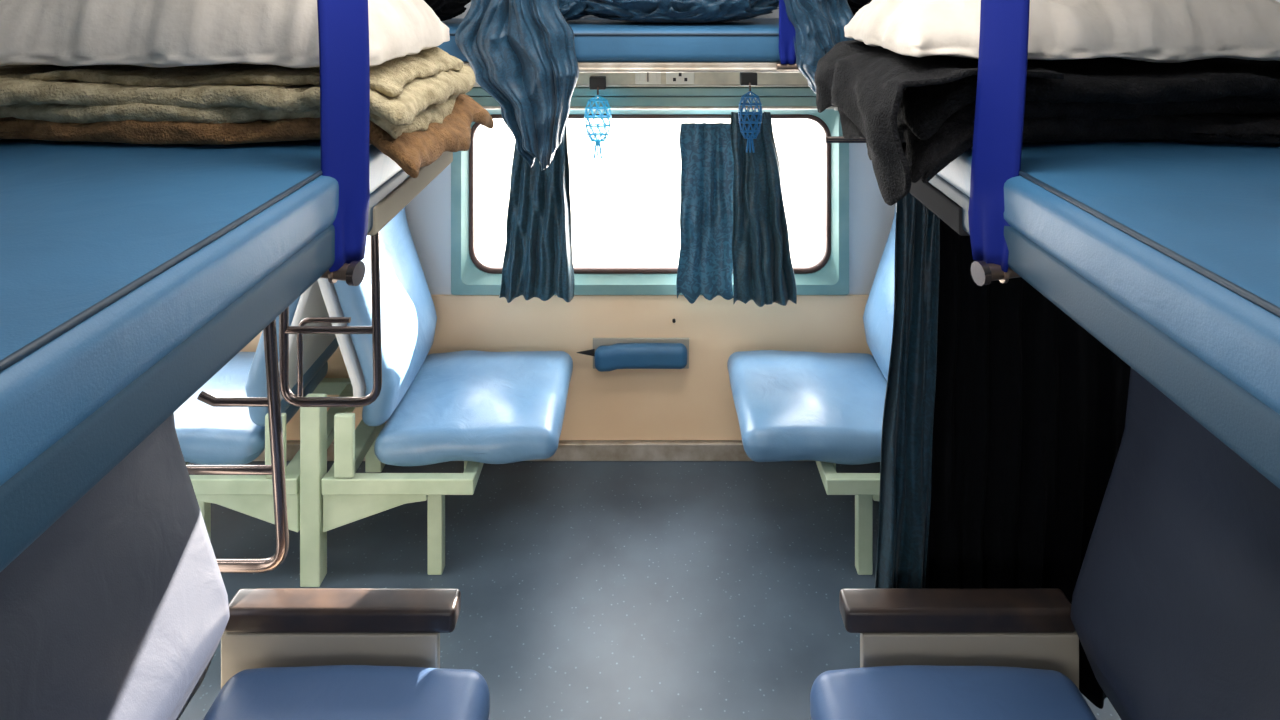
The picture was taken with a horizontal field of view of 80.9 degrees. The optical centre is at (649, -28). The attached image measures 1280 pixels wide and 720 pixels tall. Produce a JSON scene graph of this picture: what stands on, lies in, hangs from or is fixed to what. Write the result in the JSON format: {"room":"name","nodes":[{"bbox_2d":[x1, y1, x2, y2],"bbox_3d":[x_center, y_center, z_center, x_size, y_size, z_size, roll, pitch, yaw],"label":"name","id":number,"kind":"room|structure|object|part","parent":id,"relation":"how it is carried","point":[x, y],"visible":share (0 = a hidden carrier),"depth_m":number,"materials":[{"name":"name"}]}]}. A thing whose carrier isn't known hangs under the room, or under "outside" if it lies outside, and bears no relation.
{"room":"train carriage","nodes":[
{"label":"train carriage","id":0,"kind":"room"},
{"bbox_2d":[240,295,872,439],"bbox_3d":[0.000,1.627,3.094,6.640,0.597,0.011,0,0,0],"label":"wall panel","id":1,"kind":"object","parent":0,"point":[696,402],"depth_m":3.09,"materials":[{"name":"beige plastic"}]},
{"bbox_2d":[253,440,813,460],"bbox_3d":[0.000,1.964,3.084,6.640,0.072,0.029,0,0,0],"label":"baseboard","id":2,"kind":"structure","parent":1,"relation":"attached to","point":[567,450],"depth_m":3.07,"materials":[{"name":"metal"}]},
{"bbox_2d":[576,338,688,371],"bbox_3d":[-0.070,1.562,3.051,0.459,0.125,0.072,0,0,0],"label":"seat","id":3,"kind":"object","parent":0,"point":[609,354],"depth_m":3.02,"materials":[{"name":"blue leather"}]},
{"bbox_2d":[179,461,1120,719],"bbox_3d":[0.000,2.025,1.375,6.660,0.050,3.650,0,0,0],"label":"floor","id":4,"kind":"structure","parent":0,"point":[590,590],"depth_m":2.49,"materials":[{"name":"plastic"}]},
{"bbox_2d":[0,413,489,719],"bbox_3d":[-0.750,1.250,0.660,0.810,1.500,2.000,0,0,0],"label":"seat","id":5,"kind":"object","parent":4,"relation":"on","point":[118,610],"visible":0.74,"depth_m":1.44,"materials":[{"name":"blue leather"}]},
{"bbox_3d":[-1.030,1.030,0.655,0.250,1.060,1.990,0,0,0],"label":"backrest","id":6,"kind":"part","parent":5,"relation":"part of","materials":[{"name":"leather"}]},
{"bbox_2d":[203,665,489,719],"bbox_3d":[-0.637,1.571,0.660,0.585,0.138,2.000,0,0,0],"label":"cushion","id":7,"kind":"object","parent":5,"relation":"on","point":[330,692],"depth_m":1.57,"materials":[{"name":"blue leather"}]},
{"bbox_2d":[174,280,355,541],"bbox_3d":[-1.498,1.270,2.751,0.833,1.460,0.629,0,0,0],"label":"seat","id":8,"kind":"object","parent":4,"relation":"on","point":[207,434],"visible":0.38,"depth_m":2.50,"materials":[{"name":"blue leather"}]},
{"bbox_3d":[-1.505,1.850,2.510,0.050,0.300,0.040,0,0,0],"label":"leg","id":9,"kind":"part","parent":8,"relation":"part of","materials":[{"name":"green paint"}]},
{"bbox_3d":[-1.397,1.674,2.458,0.495,0.052,0.035,0,0,0],"label":"rail","id":10,"kind":"part","parent":8,"relation":"part of","materials":[{"name":"green metal"}]},
{"bbox_2d":[174,352,327,464],"bbox_3d":[-1.604,1.575,2.765,0.619,0.140,0.599,0,0,0],"label":"cushion","id":11,"kind":"object","parent":8,"relation":"on","point":[207,434],"depth_m":2.54,"materials":[{"name":"leather"}]},
{"bbox_3d":[-1.222,1.542,2.450,0.065,0.205,0.020,0,0,0],"label":"hinge plate","id":12,"kind":"part","parent":8,"relation":"part of","materials":[{"name":"green paint"}]},
{"bbox_3d":[-1.230,1.032,2.775,0.281,0.985,0.570,0,0,0],"label":"backrest","id":13,"kind":"part","parent":8,"relation":"part of","materials":[{"name":"leather"}]},
{"bbox_3d":[-1.185,1.677,2.748,0.070,0.045,0.545,0,0,0],"label":"cross rail","id":14,"kind":"part","parent":8,"relation":"part of","materials":[{"name":"green paint"}]},
{"bbox_3d":[-1.397,1.674,3.038,0.495,0.052,0.035,0,0,0],"label":"rail","id":15,"kind":"part","parent":8,"relation":"part of","materials":[{"name":"green paint"}]},
{"bbox_2d":[186,232,381,572],"bbox_3d":[-0.940,1.269,1.839,0.546,1.462,0.130,0,0,-14],"label":"ladder","id":16,"kind":"object","parent":4,"relation":"on","point":[277,376],"visible":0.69,"depth_m":1.80,"materials":[{"name":"grey metal"}]},
{"bbox_2d":[221,588,460,688],"bbox_3d":[-0.699,1.712,1.707,0.523,0.577,0.070,0,0,0],"label":"armrest","id":17,"kind":"object","parent":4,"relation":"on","point":[266,627],"visible":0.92,"depth_m":1.68,"materials":[{"name":"beige wood"}]},
{"bbox_3d":[-0.718,1.589,1.688,0.485,0.222,0.025,0,0,0],"label":"panel","id":18,"kind":"part","parent":17,"relation":"part of","materials":[{"name":"beige plastic"}]},
{"bbox_2d":[300,207,572,586],"bbox_3d":[-0.723,1.270,2.752,0.834,1.460,0.625,0,0,0],"label":"seat","id":19,"kind":"object","parent":4,"relation":"on","point":[475,408],"visible":0.76,"depth_m":2.51,"materials":[{"name":"blue leather"}]},
{"bbox_3d":[-1.107,1.700,2.470,0.065,0.600,0.060,0,0,0],"label":"post","id":20,"kind":"part","parent":19,"relation":"part of","materials":[{"name":"green metal"}]},
{"bbox_3d":[-0.998,1.542,2.450,0.065,0.205,0.020,0,0,0],"label":"hinge plate","id":21,"kind":"part","parent":19,"relation":"part of","materials":[{"name":"green paint"}]},
{"bbox_3d":[-1.035,1.677,2.748,0.070,0.045,0.545,0,0,0],"label":"cross rail","id":22,"kind":"part","parent":19,"relation":"part of","materials":[{"name":"green paint"}]},
{"bbox_3d":[-1.107,1.700,3.025,0.065,0.600,0.050,0,0,0],"label":"post","id":23,"kind":"part","parent":19,"relation":"part of","materials":[{"name":"green paint"}]},
{"bbox_3d":[-0.990,1.032,2.775,0.281,0.985,0.570,0,0,0],"label":"backrest","id":24,"kind":"part","parent":19,"relation":"part of","materials":[{"name":"leather"}]},
{"bbox_3d":[-0.823,1.674,2.458,0.495,0.052,0.035,0,0,0],"label":"rail","id":25,"kind":"part","parent":19,"relation":"part of","materials":[{"name":"green metal"}]},
{"bbox_3d":[-0.715,1.850,2.510,0.050,0.300,0.040,0,0,0],"label":"leg","id":26,"kind":"part","parent":19,"relation":"part of","materials":[{"name":"green paint"}]},
{"bbox_2d":[374,350,572,465],"bbox_3d":[-0.616,1.575,2.765,0.619,0.140,0.599,0,0,0],"label":"cushion","id":27,"kind":"object","parent":19,"relation":"on","point":[474,407],"depth_m":2.60,"materials":[{"name":"leather"}]},
{"bbox_3d":[-0.598,1.677,2.748,0.045,0.045,0.545,0,0,0],"label":"cross rail","id":28,"kind":"part","parent":19,"relation":"part of","materials":[{"name":"green paint"}]},
{"bbox_2d":[727,205,895,574],"bbox_3d":[0.725,1.270,2.752,0.831,1.460,0.624,0,0,0],"label":"seat","id":29,"kind":"object","parent":4,"relation":"on","point":[826,409],"visible":0.44,"depth_m":2.63,"materials":[{"name":"blue leather"}]},
{"bbox_2d":[727,350,886,464],"bbox_3d":[0.619,1.573,2.766,0.619,0.140,0.597,0,0,0],"label":"cushion","id":30,"kind":"object","parent":29,"relation":"on","point":[825,408],"depth_m":2.63,"materials":[{"name":"leather"}]},
{"bbox_3d":[0.598,1.677,2.748,0.045,0.045,0.545,0,0,0],"label":"cross rail","id":31,"kind":"part","parent":29,"relation":"part of","materials":[{"name":"green paint"}]},
{"bbox_3d":[0.823,1.674,2.458,0.495,0.052,0.035,0,0,0],"label":"rail","id":32,"kind":"part","parent":29,"relation":"part of","materials":[{"name":"green paint"}]},
{"bbox_3d":[0.715,1.850,2.510,0.050,0.300,0.040,0,0,0],"label":"leg","id":33,"kind":"part","parent":29,"relation":"part of","materials":[{"name":"green paint"}]},
{"bbox_3d":[0.990,1.032,2.775,0.281,0.985,0.570,0,0,0],"label":"backrest","id":34,"kind":"part","parent":29,"relation":"part of","materials":[{"name":"leather"}]},
{"bbox_2d":[839,588,1078,688],"bbox_3d":[0.699,1.712,1.707,0.523,0.577,0.070,0,0,0],"label":"armrest","id":35,"kind":"object","parent":4,"relation":"on","point":[1032,628],"visible":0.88,"depth_m":1.68,"materials":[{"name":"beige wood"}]},
{"bbox_3d":[0.718,1.589,1.688,0.485,0.222,0.025,0,0,0],"label":"panel","id":36,"kind":"part","parent":35,"relation":"part of","materials":[{"name":"beige plastic"}]},
{"bbox_2d":[810,368,1279,719],"bbox_3d":[0.750,1.250,0.660,0.810,1.500,2.000,0,0,0],"label":"seat","id":37,"kind":"object","parent":4,"relation":"on","point":[1175,613],"visible":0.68,"depth_m":1.44,"materials":[{"name":"blue leather"}]},
{"bbox_2d":[810,665,1096,719],"bbox_3d":[0.637,1.571,0.660,0.585,0.138,2.000,0,0,0],"label":"cushion","id":38,"kind":"object","parent":37,"relation":"on","point":[901,692],"depth_m":1.57,"materials":[{"name":"blue leather"}]},
{"bbox_3d":[1.030,1.030,0.655,0.250,1.060,1.990,0,0,0],"label":"backrest","id":39,"kind":"part","parent":37,"relation":"part of","materials":[{"name":"leather"}]},
{"bbox_2d":[405,2,895,294],"bbox_3d":[0.000,0.775,3.140,6.660,2.450,0.080,0,0,0],"label":"wall","id":40,"kind":"structure","parent":0,"point":[428,215],"depth_m":3.10,"materials":[{"name":"blue paint"}]},
{"bbox_2d":[437,18,799,71],"bbox_3d":[0.000,0.258,2.783,2.100,0.146,0.615,0,0,0],"label":"upper side berth","id":41,"kind":"object","parent":40,"relation":"attached to","point":[601,44],"visible":0.2,"depth_m":2.50,"materials":[{"name":"leather"}]},
{"bbox_2d":[424,0,470,20],"bbox_3d":[-0.858,0.098,2.739,0.403,0.170,0.400,0,0,0],"label":"black shawl","id":42,"kind":"object","parent":41,"relation":"on","point":[444,10],"visible":0.26,"depth_m":2.65,"materials":[{"name":"black fabric"}]},
{"bbox_2d":[455,0,578,170],"bbox_3d":[-0.437,0.298,2.436,0.405,0.685,0.103,0,0,0],"label":"curtain","id":43,"kind":"object","parent":41,"relation":"hanging from","point":[521,53],"visible":1,"depth_m":2.42,"materials":[{"name":"blue fabric"}]},
{"bbox_2d":[558,0,589,20],"bbox_3d":[-0.419,0.102,2.800,0.496,0.162,0.402,0,0,0],"label":"curtain","id":44,"kind":"object","parent":41,"relation":"on","point":[571,10],"visible":0.26,"depth_m":2.68,"materials":[{"name":"blue fabric"}]},
{"bbox_2d":[463,62,780,66],"bbox_3d":[0.000,0.314,2.777,2.080,0.028,0.525,0,0,0],"label":"trim strip","id":45,"kind":"object","parent":41,"relation":"on","point":[580,64],"depth_m":2.52,"materials":[{"name":"metal"}]},
{"bbox_2d":[581,0,778,22],"bbox_3d":[0.098,0.086,2.779,0.844,0.195,0.480,0,0,5],"label":"blanket","id":46,"kind":"object","parent":41,"relation":"on","point":[643,11],"visible":0.98,"depth_m":2.61,"materials":[{"name":"blue fabric"}]},
{"bbox_3d":[0.055,0.322,2.500,1.010,0.018,0.018,0,0,0],"label":"rail","id":47,"kind":"part","parent":41,"relation":"part of","materials":[{"name":"metal"}]},
{"bbox_2d":[783,0,854,92],"bbox_3d":[0.562,0.177,2.447,0.273,0.443,0.088,0,0,0],"label":"curtain","id":48,"kind":"object","parent":41,"relation":"hanging from","point":[819,25],"visible":0.62,"depth_m":2.43,"materials":[{"name":"blue fabric"}]},
{"bbox_2d":[847,0,871,14],"bbox_3d":[0.822,0.087,2.738,0.406,0.193,0.402,0,0,0],"label":"black shawl","id":49,"kind":"object","parent":41,"relation":"on","point":[855,5],"visible":0.03,"depth_m":2.60,"materials":[{"name":"black fabric"}]},
{"bbox_2d":[473,72,808,86],"bbox_3d":[0.010,0.420,3.075,1.580,0.090,0.047,0,0,0],"label":"electrical trunking","id":50,"kind":"object","parent":40,"relation":"attached to","point":[613,79],"visible":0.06,"depth_m":3.06,"materials":[{"name":"metal"}]},
{"bbox_2d":[584,76,611,158],"bbox_3d":[-0.207,0.575,2.989,0.110,0.320,0.072,0,0,0],"label":"hanging ornament","id":51,"kind":"object","parent":50,"relation":"hanging from","point":[597,83],"visible":1,"depth_m":2.97,"materials":[{"name":"blue plastic"}]},
{"bbox_3d":[-0.209,0.440,3.005,0.065,0.050,0.040,0,0,0],"label":"hook plate","id":52,"kind":"part","parent":51,"relation":"part of","materials":[{"name":"black"}]},
{"bbox_2d":[635,72,660,83],"bbox_3d":[-0.007,0.423,3.048,0.105,0.058,0.012,0,0,0],"label":"switch plate","id":53,"kind":"object","parent":50,"relation":"attached to","point":[640,77],"visible":0.88,"depth_m":3.05,"materials":[{"name":"beige plastic"}]},
{"bbox_2d":[666,72,693,83],"bbox_3d":[0.122,0.423,3.050,0.115,0.058,0.008,0,0,0],"label":"power socket","id":54,"kind":"object","parent":50,"relation":"attached to","point":[671,77],"visible":0.7,"depth_m":3.05,"materials":[{"name":"beige plastic"}]},
{"bbox_2d":[466,87,815,95],"bbox_3d":[0.000,0.486,3.082,1.640,0.033,0.034,0,0,0],"label":"trim header","id":55,"kind":"object","parent":40,"relation":"attached to","point":[476,91],"visible":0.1,"depth_m":3.06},
{"bbox_2d":[451,96,848,294],"bbox_3d":[0.000,0.913,3.112,1.504,0.666,0.036,0,0,0],"label":"window frame","id":56,"kind":"structure","parent":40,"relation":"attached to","point":[476,259],"depth_m":3.10,"materials":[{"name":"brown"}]},
{"bbox_2d":[482,106,837,110],"bbox_3d":[0.000,0.548,3.053,1.540,0.020,0.025,0,0,0],"label":"curtain rod","id":57,"kind":"object","parent":40,"relation":"attached to","point":[484,107],"visible":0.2,"depth_m":3.04,"materials":[{"name":"metal"}]},
{"bbox_2d":[499,125,574,302],"bbox_3d":[-0.453,0.931,3.000,0.300,0.763,0.058,0,0,0],"label":"window curtain","id":58,"kind":"object","parent":57,"relation":"hanging from","point":[538,257],"visible":0.7,"depth_m":3.00,"materials":[{"name":"blue fabric"}]},
{"bbox_3d":[0.000,0.548,3.050,1.520,0.012,0.012,0,0,0],"label":"rod","id":59,"kind":"part","parent":57,"relation":"part of","materials":[{"name":"metal"}]},
{"bbox_2d":[676,123,733,303],"bbox_3d":[0.225,0.960,2.997,0.239,0.721,0.033,0,0,1],"label":"window curtain","id":60,"kind":"object","parent":57,"relation":"hanging from","point":[705,264],"visible":1,"depth_m":3.00,"materials":[{"name":"blue fabric"}]},
{"bbox_2d":[730,112,796,306],"bbox_3d":[0.447,0.932,2.964,0.260,0.764,0.068,0,0,0],"label":"window curtain","id":61,"kind":"object","parent":57,"relation":"hanging from","point":[763,272],"visible":0.93,"depth_m":2.96,"materials":[{"name":"blue fabric"}]},
{"bbox_2d":[738,72,761,152],"bbox_3d":[0.389,0.544,2.930,0.096,0.308,0.070,0,0,0],"label":"holder","id":62,"kind":"object","parent":40,"relation":"attached to","point":[749,79],"visible":1,"depth_m":2.91,"materials":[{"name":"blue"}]},
{"bbox_3d":[0.387,0.415,2.945,0.065,0.050,0.040,0,0,0],"label":"hook plate","id":63,"kind":"part","parent":62,"relation":"part of","materials":[{"name":"black plastic"}]},
{"bbox_2d":[925,219,1130,708],"bbox_3d":[0.949,1.112,1.857,0.707,1.394,0.058,0,0,0],"label":"curtain","id":64,"kind":"object","parent":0,"point":[1030,407],"visible":0.35,"depth_m":1.86,"materials":[{"name":"black fabric"}]},
{"bbox_3d":[1.160,0.775,0.650,0.040,2.450,2.020,0,0,0],"label":"wall","id":65,"kind":"structure","parent":0,"visible":0},
{"bbox_2d":[824,136,865,142],"bbox_3d":[0.775,0.400,1.800,0.710,0.016,0.016,0,0,0],"label":"rail","id":66,"kind":"object","parent":65,"relation":"attached to","point":[827,139],"visible":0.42,"depth_m":1.79,"materials":[{"name":"grey metal"}]},
{"bbox_2d":[875,193,939,587],"bbox_3d":[0.612,1.101,1.804,0.172,1.373,0.062,0,0,-8],"label":"curtain","id":67,"kind":"object","parent":66,"relation":"hanging from","point":[908,412],"visible":0.71,"depth_m":1.80,"materials":[{"name":"blue fabric"}]},
{"bbox_2d":[909,139,1279,488],"bbox_3d":[0.802,0.332,0.640,0.655,0.144,1.960,0,0,0],"label":"upper berth","id":68,"kind":"object","parent":65,"relation":"attached to","point":[1165,252],"visible":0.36,"depth_m":0.79,"materials":[{"name":"leather"}]},
{"bbox_2d":[814,40,1279,205],"bbox_3d":[0.735,0.249,1.353,0.800,0.223,0.557,0,0,0],"label":"folded blanket","id":69,"kind":"object","parent":68,"relation":"on","point":[915,116],"visible":0.74,"depth_m":1.14,"materials":[{"name":"black fabric"}]},
{"bbox_2d":[844,0,1279,62],"bbox_3d":[0.752,0.058,1.357,0.727,0.162,0.482,0,0,0],"label":"pillow","id":70,"kind":"object","parent":69,"relation":"on","point":[1158,31],"visible":0.85,"depth_m":1.15,"materials":[{"name":"white fabric"}]},
{"bbox_3d":[-1.160,0.775,0.650,0.040,2.450,2.020,0,0,0],"label":"wall","id":71,"kind":"structure","parent":0,"visible":0},
{"bbox_2d":[0,139,452,571],"bbox_3d":[-0.775,0.332,0.640,0.709,0.144,1.960,0,0,0],"label":"upper berth","id":72,"kind":"object","parent":71,"relation":"attached to","point":[131,275],"visible":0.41,"depth_m":0.72,"materials":[{"name":"leather"}]},
{"bbox_2d":[0,47,493,177],"bbox_3d":[-0.732,0.239,1.353,0.804,0.190,0.552,0,0,0],"label":"folded blanket","id":73,"kind":"object","parent":72,"relation":"on","point":[421,109],"visible":0.7,"depth_m":1.14,"materials":[{"name":"beige fabric"}]},
{"bbox_2d":[0,0,449,67],"bbox_3d":[-0.756,0.043,1.343,0.702,0.207,0.462,0,0,0],"label":"pillow","id":74,"kind":"object","parent":73,"relation":"on","point":[146,33],"visible":0.9,"depth_m":1.14,"materials":[{"name":"white fabric"}]},
{"label":"outside","id":75,"kind":"structure","parent":0,"visible":0},
{"bbox_2d":[476,119,823,264],"bbox_3d":[0.000,2.850,10.100,24.000,0.100,11.800,0,0,0],"label":"sky","id":76,"kind":"structure","parent":75,"point":[625,203],"depth_m":9.75,"materials":[{"name":"white"}]},
{"bbox_3d":[0.000,-0.475,1.375,6.660,0.050,3.650,0,0,0],"label":"ceiling","id":77,"kind":"structure","parent":0,"visible":0},
{"bbox_2d":[317,0,369,285],"bbox_3d":[-0.426,-0.013,1.032,0.068,0.874,0.071,0,0,0],"label":"strap","id":78,"kind":"object","parent":77,"relation":"hanging from","point":[343,25],"visible":0.91,"depth_m":1.03,"materials":[{"name":"blue fabric"}]},
{"bbox_2d":[328,270,336,282],"bbox_3d":[-0.431,0.408,1.025,0.005,0.030,0.030,0,0,0],"label":"washer","id":79,"kind":"object","parent":78,"relation":"in","point":[332,274],"depth_m":1.01,"materials":[{"name":"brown metal"}]},
{"bbox_2d":[779,0,795,63],"bbox_3d":[0.456,-0.075,2.475,0.064,0.750,0.014,0,0,-5],"label":"strap","id":80,"kind":"object","parent":77,"relation":"hanging from","point":[787,32],"visible":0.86,"depth_m":2.47,"materials":[{"name":"blue fabric"}]},
{"bbox_2d":[968,0,1029,285],"bbox_3d":[0.485,-0.013,1.031,0.086,0.874,0.069,0,0,0],"label":"strap","id":81,"kind":"object","parent":77,"relation":"hanging from","point":[1004,24],"visible":0.97,"depth_m":1.03,"materials":[{"name":"blue fabric"}]},
{"bbox_2d":[999,269,1008,282],"bbox_3d":[0.481,0.408,1.025,0.005,0.030,0.030,0,0,0],"label":"washer","id":82,"kind":"object","parent":81,"relation":"in","point":[1003,273],"depth_m":1.01,"materials":[{"name":"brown metal"}]}
]}

